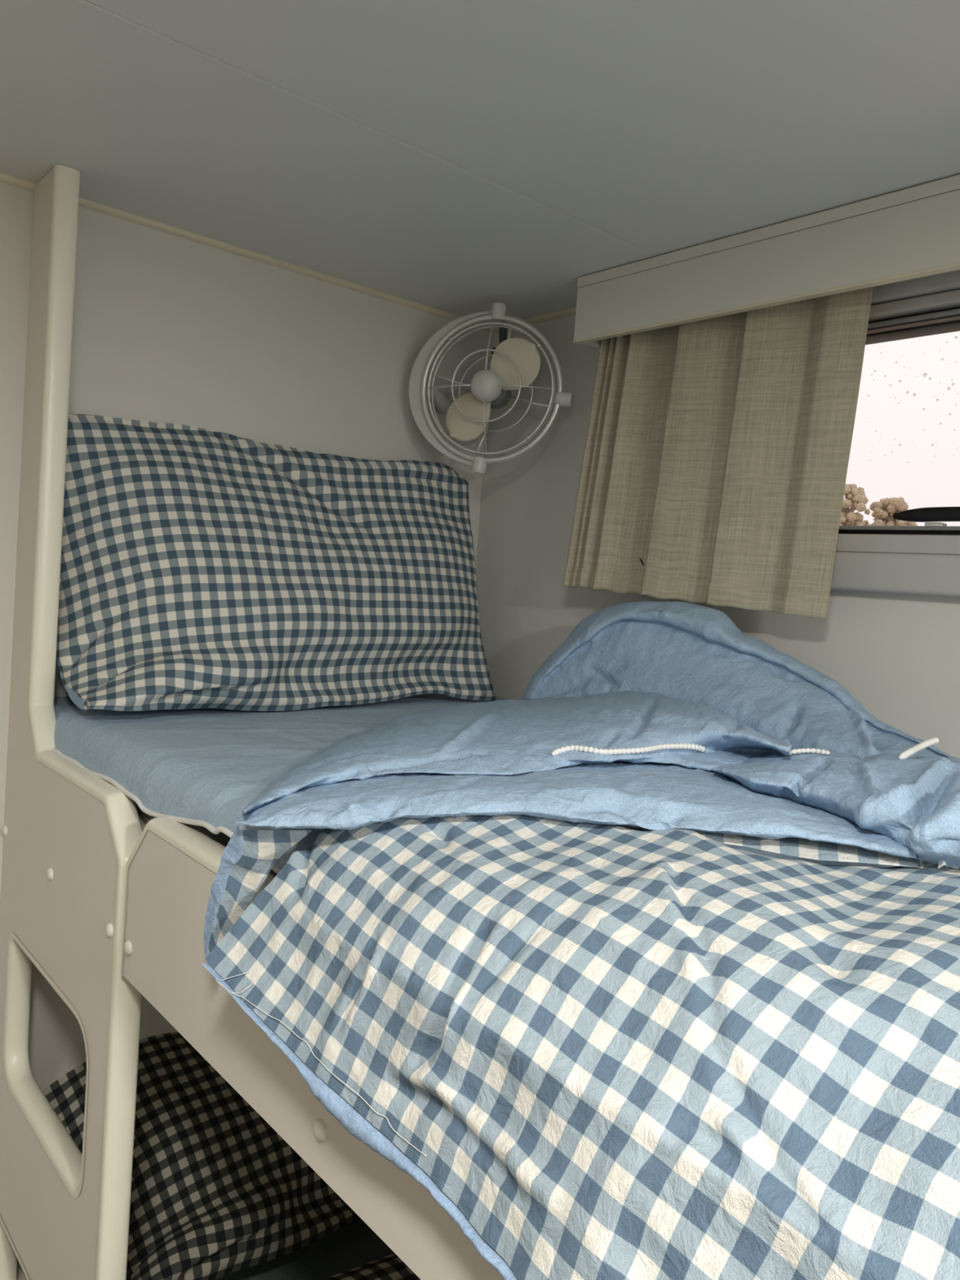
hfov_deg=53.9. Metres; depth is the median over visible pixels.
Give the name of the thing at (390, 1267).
duvet
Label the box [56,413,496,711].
pillow
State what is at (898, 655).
wall
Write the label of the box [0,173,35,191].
trim
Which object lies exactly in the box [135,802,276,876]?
mattress
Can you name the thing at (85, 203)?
trim
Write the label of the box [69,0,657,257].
ceiling seam
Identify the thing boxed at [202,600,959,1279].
duvet
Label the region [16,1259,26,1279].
mattress
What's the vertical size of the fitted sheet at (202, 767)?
0.082 m
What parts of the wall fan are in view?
blade, pivot knob, motor arm, pivot knob, motor, blade, pivot knob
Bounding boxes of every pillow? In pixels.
[41,1031,359,1279]
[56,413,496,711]
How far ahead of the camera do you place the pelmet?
1.10 m
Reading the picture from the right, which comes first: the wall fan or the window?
the window
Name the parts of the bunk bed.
step panel, guard rail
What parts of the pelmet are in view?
trim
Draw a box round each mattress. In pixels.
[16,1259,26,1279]
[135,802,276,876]
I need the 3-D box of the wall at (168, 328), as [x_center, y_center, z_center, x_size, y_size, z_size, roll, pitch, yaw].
[-0.900,0.397,1.019,2.268,1.948,0.030,1,5,-40]
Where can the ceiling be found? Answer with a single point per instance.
(660, 127)
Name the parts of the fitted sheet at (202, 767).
hem cord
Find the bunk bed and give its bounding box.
[0,164,504,1279]
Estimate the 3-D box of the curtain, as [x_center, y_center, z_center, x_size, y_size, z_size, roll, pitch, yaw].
[0.286,-0.246,1.238,0.049,0.406,0.425,2,4,-39]
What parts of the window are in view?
sill, catch plate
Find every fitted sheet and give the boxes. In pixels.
[52,693,924,874]
[215,1217,394,1279]
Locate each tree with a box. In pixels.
[839,483,871,525]
[863,497,917,525]
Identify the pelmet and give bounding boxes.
[573,174,959,349]
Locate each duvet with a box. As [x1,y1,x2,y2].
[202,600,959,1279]
[321,1253,420,1279]
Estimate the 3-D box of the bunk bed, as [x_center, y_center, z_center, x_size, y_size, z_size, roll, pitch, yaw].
[0.327,0.512,0.688,0.764,1.948,2.076,1,5,-40]
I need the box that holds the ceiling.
[0,0,959,325]
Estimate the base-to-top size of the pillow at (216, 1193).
0.244 m
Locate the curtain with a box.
[562,286,873,619]
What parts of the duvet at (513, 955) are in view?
zip cord, zip cord, zip cord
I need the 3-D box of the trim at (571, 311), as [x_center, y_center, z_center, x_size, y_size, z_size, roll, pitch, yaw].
[0.122,-0.531,1.543,0.008,0.008,0.315,1,5,-40]
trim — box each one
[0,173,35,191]
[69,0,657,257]
[79,197,493,333]
[493,306,576,333]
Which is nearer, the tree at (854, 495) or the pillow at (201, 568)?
the pillow at (201, 568)
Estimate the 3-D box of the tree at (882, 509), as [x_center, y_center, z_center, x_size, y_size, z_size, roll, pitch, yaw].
[32.423,-5.710,76.067,3.822,11.594,4.110,4,3,-3]
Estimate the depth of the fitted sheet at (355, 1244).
1.28 m
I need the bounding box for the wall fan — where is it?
[408,302,573,474]
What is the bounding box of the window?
[830,269,959,597]
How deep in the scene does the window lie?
1.08 m
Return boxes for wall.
[0,182,493,1090]
[475,314,959,758]

